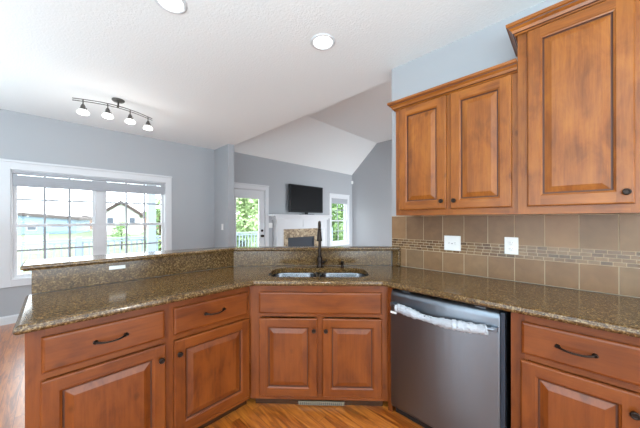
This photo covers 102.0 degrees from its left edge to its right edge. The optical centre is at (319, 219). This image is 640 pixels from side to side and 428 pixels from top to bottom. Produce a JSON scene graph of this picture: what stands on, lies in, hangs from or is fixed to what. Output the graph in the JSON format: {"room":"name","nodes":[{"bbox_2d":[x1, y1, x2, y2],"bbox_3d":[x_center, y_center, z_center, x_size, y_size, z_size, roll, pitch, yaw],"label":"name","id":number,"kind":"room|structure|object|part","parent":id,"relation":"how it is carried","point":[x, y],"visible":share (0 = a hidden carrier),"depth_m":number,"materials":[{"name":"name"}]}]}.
{"room":"kitchen","nodes":[
{"label":"kitchen","id":0,"kind":"room"},
{"bbox_2d":[0,109,351,316],"bbox_3d":[-2.300,-0.051,5.223,0.150,3.000,9.760,0,0,44],"label":"wall","id":1,"kind":"structure","parent":0,"point":[23,137],"depth_m":4.74,"materials":[{"name":"grey paint"}]},
{"bbox_2d":[0,314,18,325],"bbox_3d":[-3.841,1.299,3.523,0.016,0.106,4.869,0,0,44],"label":"baseboard","id":2,"kind":"structure","parent":1,"relation":"attached to","point":[11,319],"depth_m":3.34,"materials":[{"name":"white"}]},
{"bbox_2d":[0,158,171,287],"bbox_3d":[-3.425,0.051,4.034,0.162,1.650,1.987,0,0,44],"label":"window","id":3,"kind":"structure","parent":1,"relation":"in","point":[12,174],"depth_m":3.78,"materials":[{"name":"white wood"}]},
{"bbox_3d":[-3.768,0.067,3.716,0.065,1.406,0.828,0,0,44],"label":"sash","id":4,"kind":"part","parent":3,"relation":"part of","materials":[{"name":"white"}]},
{"bbox_2d":[12,171,164,194],"bbox_3d":[-3.397,-0.534,4.005,0.055,0.198,1.753,0,0,44],"label":"blind","id":5,"kind":"object","parent":3,"relation":"attached to","point":[98,185],"depth_m":3.87,"materials":[{"name":"grey fabric"}]},
{"bbox_3d":[-3.120,0.065,4.380,0.065,1.406,0.838,0,0,44],"label":"sash","id":6,"kind":"part","parent":3,"relation":"part of","materials":[{"name":"white"}]},
{"bbox_2d":[234,182,268,246],"bbox_3d":[-1.638,0.275,5.857,0.170,2.145,1.072,0,0,44],"label":"door","id":7,"kind":"structure","parent":1,"relation":"in","point":[241,190],"depth_m":6.08,"materials":[{"name":"white wood"}]},
{"bbox_2d":[329,193,349,245],"bbox_3d":[0.573,0.018,8.128,0.162,1.600,0.972,0,0,44],"label":"window","id":8,"kind":"structure","parent":1,"relation":"in","point":[337,199],"depth_m":8.13,"materials":[{"name":"white wood"}]},
{"bbox_3d":[0.556,0.033,8.144,0.065,1.356,0.746,0,0,44],"label":"sash","id":9,"kind":"part","parent":8,"relation":"part of","materials":[{"name":"white"}]},
{"bbox_2d":[332,198,346,203],"bbox_3d":[0.601,-0.564,8.099,0.053,0.157,0.738,0,0,44],"label":"blind","id":10,"kind":"object","parent":8,"relation":"attached to","point":[334,200],"depth_m":8.08,"materials":[{"name":"grey fabric"}]},
{"bbox_2d":[0,323,423,427],"bbox_3d":[0.625,1.403,2.369,8.320,0.120,9.760,0,0,44],"label":"floor","id":11,"kind":"structure","parent":0,"point":[252,414],"depth_m":1.79,"materials":[{"name":"brown wood"}]},
{"bbox_2d":[25,304,168,427],"bbox_3d":[-1.234,0.910,1.462,0.596,0.874,0.545,0,0,44],"label":"base cabinet","id":12,"kind":"object","parent":11,"relation":"on","point":[112,371],"visible":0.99,"depth_m":1.26,"materials":[{"name":"brown wood"}]},
{"bbox_3d":[-1.043,0.592,1.292,0.019,0.157,0.474,0,0,44],"label":"drawer","id":13,"kind":"part","parent":12,"relation":"part of","materials":[{"name":"brown wood"}]},
{"bbox_3d":[-1.041,0.980,1.293,0.019,0.552,0.482,0,0,44],"label":"door","id":14,"kind":"part","parent":12,"relation":"part of","materials":[{"name":"brown wood"}]},
{"bbox_3d":[-1.025,0.590,1.274,0.033,0.021,0.140,0,0,44],"label":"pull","id":15,"kind":"part","parent":12,"relation":"part of","materials":[{"name":"brown metal"}]},
{"bbox_3d":[-0.874,0.780,1.430,0.028,0.031,0.031,0,0,44],"label":"knob","id":16,"kind":"part","parent":12,"relation":"part of","materials":[{"name":"brown metal"}]},
{"bbox_2d":[169,287,249,427],"bbox_3d":[-0.862,0.909,1.843,0.596,0.874,0.520,0,0,44],"label":"base cabinet","id":17,"kind":"object","parent":11,"relation":"on","point":[209,335],"visible":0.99,"depth_m":1.63,"materials":[{"name":"brown wood"}]},
{"bbox_3d":[-0.679,0.591,1.664,0.019,0.157,0.474,0,0,44],"label":"drawer","id":18,"kind":"part","parent":17,"relation":"part of","materials":[{"name":"brown wood"}]},
{"bbox_3d":[-0.661,0.589,1.647,0.033,0.021,0.140,0,0,44],"label":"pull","id":19,"kind":"part","parent":17,"relation":"part of","materials":[{"name":"brown metal"}]},
{"bbox_2d":[267,214,332,245],"bbox_3d":[-0.450,0.613,6.815,0.269,1.465,2.060,0,0,44],"label":"fireplace","id":20,"kind":"object","parent":11,"relation":"on","point":[288,229],"visible":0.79,"depth_m":6.67,"materials":[{"name":"white"}]},
{"bbox_2d":[267,214,332,219],"bbox_3d":[-0.451,-0.052,6.815,0.269,0.135,2.060,0,0,44],"label":"mantel shelf","id":21,"kind":"object","parent":20,"relation":"attached to","point":[273,216],"depth_m":6.57,"materials":[{"name":"white wood"}]},
{"bbox_2d":[288,184,322,214],"bbox_3d":[-0.358,-0.508,6.919,0.180,0.775,1.200,0,0,44],"label":"television","id":22,"kind":"object","parent":20,"relation":"on","point":[302,198],"visible":1,"depth_m":6.85,"materials":[{"name":"black plastic"}]},
{"bbox_2d":[250,286,393,411],"bbox_3d":[0.015,0.907,2.068,1.020,0.874,0.548,0,0,2],"label":"base cabinet","id":23,"kind":"object","parent":11,"relation":"on","point":[319,360],"visible":0.99,"depth_m":1.83,"materials":[{"name":"brown wood"}]},
{"bbox_3d":[-0.226,0.979,1.840,0.416,0.552,0.019,0,0,2],"label":"door","id":24,"kind":"part","parent":23,"relation":"part of","materials":[{"name":"brown wood"}]},
{"bbox_3d":[-0.001,0.592,1.832,0.868,0.152,0.019,0,0,2],"label":"false drawer","id":25,"kind":"part","parent":23,"relation":"part of","materials":[{"name":"brown wood"}]},
{"bbox_2d":[298,400,343,405],"bbox_3d":[0.010,1.324,1.864,0.330,0.028,0.012,0,0,2],"label":"floor register","id":26,"kind":"object","parent":23,"relation":"attached to","point":[300,402],"depth_m":1.86,"materials":[{"name":"silver metal"}]},
{"bbox_2d":[12,266,639,337],"bbox_3d":[0.225,0.449,1.659,3.746,0.038,1.622,0,0,8],"label":"countertop","id":27,"kind":"structure","parent":23,"relation":"on","point":[618,314],"depth_m":1.50,"materials":[{"name":"stone"}]},
{"bbox_2d":[32,251,390,293],"bbox_3d":[-0.605,0.360,2.205,2.517,0.141,0.537,0,0,-21],"label":"granite upstand","id":28,"kind":"object","parent":27,"relation":"on","point":[46,280],"depth_m":2.08,"materials":[{"name":"brown stone"}]},
{"bbox_3d":[-1.392,0.329,1.780,0.008,0.025,0.090,0,0,44],"label":"outlet strip","id":29,"kind":"part","parent":28,"relation":"part of","materials":[{"name":"white plastic"}]},
{"bbox_2d":[272,272,365,276],"bbox_3d":[-0.010,0.556,2.103,0.817,0.176,0.387,0,0,1],"label":"sink","id":30,"kind":"object","parent":27,"relation":"in","point":[285,274],"visible":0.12,"depth_m":2.28,"materials":[{"name":"silver metal"}]},
{"bbox_3d":[-0.219,0.556,2.107,0.398,0.176,0.387,0,0,1],"label":"bowl","id":31,"kind":"part","parent":30,"relation":"part of","materials":[{"name":"silver metal"}]},
{"bbox_3d":[0.192,0.556,2.100,0.413,0.176,0.387,0,0,1],"label":"bowl","id":32,"kind":"part","parent":30,"relation":"part of","materials":[{"name":"silver metal"}]},
{"bbox_2d":[316,221,327,267],"bbox_3d":[0.016,0.221,2.256,0.101,0.418,0.208,0,0,1],"label":"kitchen faucet","id":33,"kind":"object","parent":27,"relation":"on","point":[320,262],"visible":1,"depth_m":2.31,"materials":[{"name":"brown metal"}]},
{"bbox_3d":[-0.004,0.176,2.254,0.026,0.328,0.175,0,0,1],"label":"spout","id":34,"kind":"part","parent":33,"relation":"part of","materials":[{"name":"brown metal"}]},
{"bbox_2d":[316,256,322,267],"bbox_3d":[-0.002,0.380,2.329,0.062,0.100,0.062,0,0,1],"label":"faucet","id":35,"kind":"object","parent":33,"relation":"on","point":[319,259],"depth_m":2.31,"materials":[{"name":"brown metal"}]},
{"bbox_2d":[392,251,400,265],"bbox_3d":[0.709,0.358,2.392,0.070,0.140,0.040,0,0,44],"label":"block","id":36,"kind":"object","parent":27,"relation":"on","point":[396,255],"visible":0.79,"depth_m":2.37,"materials":[{"name":"brown stone"}]},
{"bbox_3d":[0.226,0.978,1.825,0.416,0.552,0.019,0,0,2],"label":"door","id":37,"kind":"part","parent":23,"relation":"part of","materials":[{"name":"brown wood"}]},
{"bbox_2d":[390,288,510,427],"bbox_3d":[0.897,0.909,1.732,0.642,0.868,0.696,0,0,44],"label":"dishwasher","id":38,"kind":"object","parent":11,"relation":"on","point":[451,359],"visible":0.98,"depth_m":1.50,"materials":[{"name":"grey metal"}]},
{"bbox_3d":[0.678,0.584,1.519,0.528,0.071,0.086,0,0,44],"label":"handle","id":39,"kind":"part","parent":38,"relation":"part of","materials":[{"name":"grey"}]},
{"bbox_3d":[0.683,0.575,1.525,0.603,0.040,0.069,0,0,44],"label":"handle","id":40,"kind":"part","parent":38,"relation":"part of","materials":[{"name":"silver metal"}]},
{"bbox_3d":[0.958,0.876,1.350,0.020,0.792,0.056,0,0,44],"label":"trim","id":41,"kind":"part","parent":38,"relation":"part of","materials":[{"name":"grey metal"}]},
{"bbox_2d":[507,311,510,427],"bbox_3d":[0.947,0.880,1.784,0.626,0.805,0.550,0,0,44],"label":"tub","id":42,"kind":"object","parent":38,"relation":"in","point":[508,313],"depth_m":1.44,"materials":[{"name":"grey metal"}]},
{"bbox_2d":[511,312,639,427],"bbox_3d":[1.317,0.904,1.352,0.450,0.874,0.596,0,0,44],"label":"base cabinet","id":43,"kind":"object","parent":11,"relation":"on","point":[564,375],"visible":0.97,"depth_m":1.17,"materials":[{"name":"brown wood"}]},
{"bbox_3d":[1.128,0.586,1.142,0.140,0.021,0.033,0,0,44],"label":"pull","id":44,"kind":"part","parent":43,"relation":"part of","materials":[{"name":"brown metal"}]},
{"bbox_3d":[1.145,0.976,1.162,0.390,0.552,0.019,0,0,44],"label":"door","id":45,"kind":"part","parent":43,"relation":"part of","materials":[{"name":"brown wood"}]},
{"bbox_3d":[1.145,0.587,1.160,0.386,0.157,0.019,0,0,44],"label":"drawer","id":46,"kind":"part","parent":43,"relation":"part of","materials":[{"name":"brown wood"}]},
{"bbox_3d":[1.249,0.776,1.026,0.031,0.031,0.028,0,0,44],"label":"knob","id":47,"kind":"part","parent":43,"relation":"part of","materials":[{"name":"brown metal"}]},
{"bbox_2d":[32,251,392,318],"bbox_3d":[-0.608,0.818,2.232,2.580,1.056,0.562,0,0,-21],"label":"wall","id":48,"kind":"structure","parent":0,"point":[391,251],"depth_m":2.42,"materials":[{"name":"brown granite"}]},
{"bbox_2d":[20,246,400,270],"bbox_3d":[-0.631,0.273,2.179,2.716,0.032,0.653,0,0,-21],"label":"bar","id":49,"kind":"object","parent":48,"relation":"on","point":[51,263],"visible":1,"depth_m":1.96,"materials":[{"name":"stone"}]},
{"bbox_2d":[214,144,233,246],"bbox_3d":[-1.892,-0.032,5.105,0.600,2.760,0.120,0,0,44],"label":"wall","id":50,"kind":"structure","parent":0,"point":[224,155],"depth_m":4.96,"materials":[{"name":"grey paint"}]},
{"bbox_2d":[0,0,545,174],"bbox_3d":[0.619,-1.927,2.334,8.270,1.020,9.710,0,0,44],"label":"ceiling","id":51,"kind":"structure","parent":0,"point":[247,75],"depth_m":2.36,"materials":[{"name":"white paint"}]},
{"bbox_2d":[72,97,152,130],"bbox_3d":[-2.390,-1.282,3.063,0.189,0.256,0.767,0,0,38],"label":"track light","id":52,"kind":"object","parent":51,"relation":"attached to","point":[82,110],"visible":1,"depth_m":2.99,"materials":[{"name":"white glass"}]},
{"bbox_3d":[-2.609,-1.180,2.852,0.108,0.053,0.108,0,0,44],"label":"lamp shade","id":53,"kind":"part","parent":52,"relation":"part of","materials":[{"name":"white glass"}]},
{"bbox_3d":[-2.423,-1.181,2.956,0.108,0.053,0.108,0,0,44],"label":"lamp shade","id":54,"kind":"part","parent":52,"relation":"part of","materials":[{"name":"white glass"}]},
{"bbox_3d":[-2.401,-1.311,3.069,0.139,0.032,0.767,0,0,40],"label":"rail","id":55,"kind":"part","parent":52,"relation":"part of","materials":[{"name":"grey metal"}]},
{"bbox_3d":[-2.291,-1.181,3.125,0.108,0.053,0.108,0,0,44],"label":"lamp shade","id":56,"kind":"part","parent":52,"relation":"part of","materials":[{"name":"white glass"}]},
{"bbox_3d":[-2.220,-1.181,3.343,0.108,0.053,0.108,0,0,44],"label":"lamp shade","id":57,"kind":"part","parent":52,"relation":"part of","materials":[{"name":"white glass"}]},
{"bbox_2d":[154,0,186,13],"bbox_3d":[-0.971,-1.409,1.682,0.196,0.009,0.196,0,0,44],"label":"recessed light","id":58,"kind":"object","parent":51,"relation":"in","point":[172,6],"visible":1,"depth_m":1.71,"materials":[{"name":"white"}]},
{"bbox_2d":[311,33,334,49],"bbox_3d":[0.024,-1.411,2.067,0.196,0.009,0.196,0,0,44],"label":"recessed light","id":59,"kind":"object","parent":51,"relation":"in","point":[322,41],"visible":1,"depth_m":2.05,"materials":[{"name":"white plastic"}]},
{"bbox_2d":[352,140,391,245],"bbox_3d":[3.979,-0.514,5.807,8.020,3.700,0.150,0,0,44],"label":"wall","id":60,"kind":"structure","parent":0,"point":[372,180],"depth_m":7.95,"materials":[{"name":"grey paint"}]},
{"bbox_2d":[392,0,637,297],"bbox_3d":[2.177,-0.040,1.101,4.024,2.760,0.163,0,0,44],"label":"wall","id":61,"kind":"structure","parent":0,"point":[490,46],"depth_m":2.06,"materials":[{"name":"grey paint"}]},
{"bbox_2d":[387,58,521,215],"bbox_3d":[0.964,-0.481,1.919,0.837,0.903,0.358,0,0,44],"label":"upper cabinet","id":62,"kind":"object","parent":61,"relation":"attached to","point":[457,139],"visible":0.98,"depth_m":1.74,"materials":[{"name":"brown wood"}]},
{"bbox_3d":[0.755,-0.470,1.931,0.354,0.795,0.019,0,0,44],"label":"door","id":63,"kind":"part","parent":62,"relation":"part of","materials":[{"name":"brown wood"}]},
{"bbox_3d":[0.962,-0.902,1.919,0.836,0.062,0.357,0,0,44],"label":"crown molding","id":64,"kind":"part","parent":62,"relation":"part of","materials":[{"name":"brown wood"}]},
{"bbox_3d":[1.024,-0.470,1.669,0.344,0.795,0.019,0,0,44],"label":"door","id":65,"kind":"part","parent":62,"relation":"part of","materials":[{"name":"brown wood"}]},
{"bbox_2d":[392,214,639,297],"bbox_3d":[1.366,0.198,1.772,1.922,0.458,0.008,0,0,44],"label":"tile backsplash","id":66,"kind":"structure","parent":61,"relation":"attached to","point":[588,252],"depth_m":1.71,"materials":[{"name":"beige tile"}]},
{"bbox_2d":[444,235,460,250],"bbox_3d":[1.054,0.190,2.063,0.122,0.117,0.010,0,0,44],"label":"wall outlet","id":67,"kind":"object","parent":66,"relation":"attached to","point":[453,243],"visible":1,"depth_m":2.06,"materials":[{"name":"white plastic"}]},
{"bbox_2d":[448,241,456,245],"bbox_3d":[1.053,0.190,2.062,0.068,0.033,0.004,0,0,44],"label":"socket","id":68,"kind":"object","parent":67,"relation":"attached to","point":[450,243],"depth_m":2.06,"materials":[{"name":"white plastic"}]},
{"bbox_2d":[504,237,517,254],"bbox_3d":[1.328,0.183,1.797,0.078,0.118,0.009,0,0,44],"label":"wall outlet","id":69,"kind":"object","parent":66,"relation":"attached to","point":[510,243],"visible":1,"depth_m":1.79,"materials":[{"name":"white plastic"}]},
{"bbox_2d":[505,0,639,214],"bbox_3d":[1.419,-0.585,1.461,0.553,1.108,0.378,0,0,44],"label":"upper cabinet","id":70,"kind":"object","parent":61,"relation":"attached to","point":[579,60],"visible":1,"depth_m":1.33,"materials":[{"name":"brown wood"}]},
{"bbox_3d":[1.417,-1.108,1.460,0.553,0.062,0.377,0,0,44],"label":"crown molding","id":71,"kind":"part","parent":70,"relation":"part of","materials":[{"name":"brown wood"}]},
{"bbox_3d":[1.432,-0.129,1.209,0.031,0.031,0.028,0,0,44],"label":"knob","id":72,"kind":"part","parent":70,"relation":"part of","materials":[{"name":"brown metal"}]},
{"label":"outside","id":73,"kind":"structure","parent":0,"visible":0},
{"bbox_2d":[17,225,343,273],"bbox_3d":[-37.900,2.120,50.998,114.500,0.200,140.000,0,0,44],"label":"ground","id":74,"kind":"structure","parent":73,"point":[22,237],"depth_m":18.90,"materials":[{"name":"green plant"}]},
{"bbox_2d":[17,212,91,234],"bbox_3d":[-42.797,0.525,37.410,13.800,3.010,8.800,0,0,-32],"label":"house","id":75,"kind":"structure","parent":74,"relation":"on","point":[23,218],"depth_m":35.99,"materials":[{"name":"blue"}]},
{"bbox_2d":[79,215,91,228],"bbox_3d":[-49.486,0.638,55.410,6.800,2.810,8.800,0,0,-32],"label":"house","id":76,"kind":"structure","parent":74,"relation":"on","point":[83,215],"depth_m":52.43,"materials":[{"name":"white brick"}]},
{"bbox_2d":[110,219,130,248],"bbox_3d":[-13.071,0.965,16.968,1.075,2.021,1.070,0,0,0],"label":"tree","id":77,"kind":"object","parent":74,"relation":"on","point":[119,229],"visible":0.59,"depth_m":16.86,"materials":[{"name":"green plant"}]},
{"bbox_2d":[107,200,145,234],"bbox_3d":[-28.223,-0.229,37.410,4.800,4.460,8.800,0,0,-32],"label":"house","id":78,"kind":"structure","parent":74,"relation":"on","point":[115,212],"depth_m":34.19,"materials":[{"name":"grey"}]},
{"bbox_3d":[-27.029,0.248,33.361,0.600,0.900,0.029,0,0,-32],"label":"pane","id":79,"kind":"part","parent":78,"relation":"part of","materials":[{"name":"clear glass"}]},
{"bbox_3d":[-25.069,0.244,34.563,0.600,0.900,0.029,0,0,-32],"label":"pane","id":80,"kind":"part","parent":78,"relation":"part of","materials":[{"name":"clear glass"}]},
{"bbox_2d":[143,196,160,250],"bbox_3d":[-8.036,0.392,13.081,1.419,3.146,1.410,0,0,-4],"label":"tree","id":81,"kind":"object","parent":74,"relation":"on","point":[158,210],"visible":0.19,"depth_m":12.95,"materials":[{"name":"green plant"}]},
{"bbox_2d":[236,198,257,246],"bbox_3d":[-3.489,-0.299,12.012,2.800,4.916,2.645,0,0,44],"label":"tree","id":82,"kind":"object","parent":74,"relation":"on","point":[245,214],"visible":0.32,"depth_m":11.33,"materials":[{"name":"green plant"}]},
{"bbox_2d":[240,198,257,246],"bbox_3d":[-4.061,-0.769,16.859,2.616,5.929,2.594,0,0,-15],"label":"tree","id":83,"kind":"object","parent":74,"relation":"on","point":[240,198],"visible":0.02,"depth_m":16.39,"materials":[{"name":"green plant"}]},
{"bbox_2d":[332,203,343,240],"bbox_3d":[0.703,-0.290,14.908,2.677,4.888,2.525,0,0,44],"label":"tree","id":84,"kind":"object","parent":74,"relation":"on","point":[334,206],"visible":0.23,"depth_m":14.31,"materials":[{"name":"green plant"}]},
{"bbox_3d":[-2.761,1.675,7.103,3.120,0.550,12.700,0,0,44],"label":"deck","id":85,"kind":"object","parent":74,"relation":"on","visible":0},
{"bbox_2d":[147,185,155,251],"bbox_3d":[-4.502,-0.197,6.912,0.240,3.200,0.240,0,0,44],"label":"porch post","id":86,"kind":"object","parent":85,"relation":"on","point":[151,198],"visible":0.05,"depth_m":6.84,"materials":[{"name":"white wood"}]},
{"bbox_2d":[17,228,332,273],"bbox_3d":[-3.856,0.907,8.101,0.100,0.990,12.700,0,0,44],"label":"deck railing","id":87,"kind":"object","parent":85,"relation":"on","point":[78,251],"visible":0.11,"depth_m":6.20,"materials":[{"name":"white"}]},
{"bbox_3d":[-5.742,0.911,6.169,0.100,0.990,0.100,0,0,44],"label":"post","id":88,"kind":"part","parent":87,"relation":"part of","materials":[{"name":"white wood"}]},
{"bbox_3d":[-3.856,0.892,8.101,0.090,0.860,12.600,0,0,44],"label":"rail","id":89,"kind":"part","parent":87,"relation":"part of","materials":[{"name":"white"}]}
]}

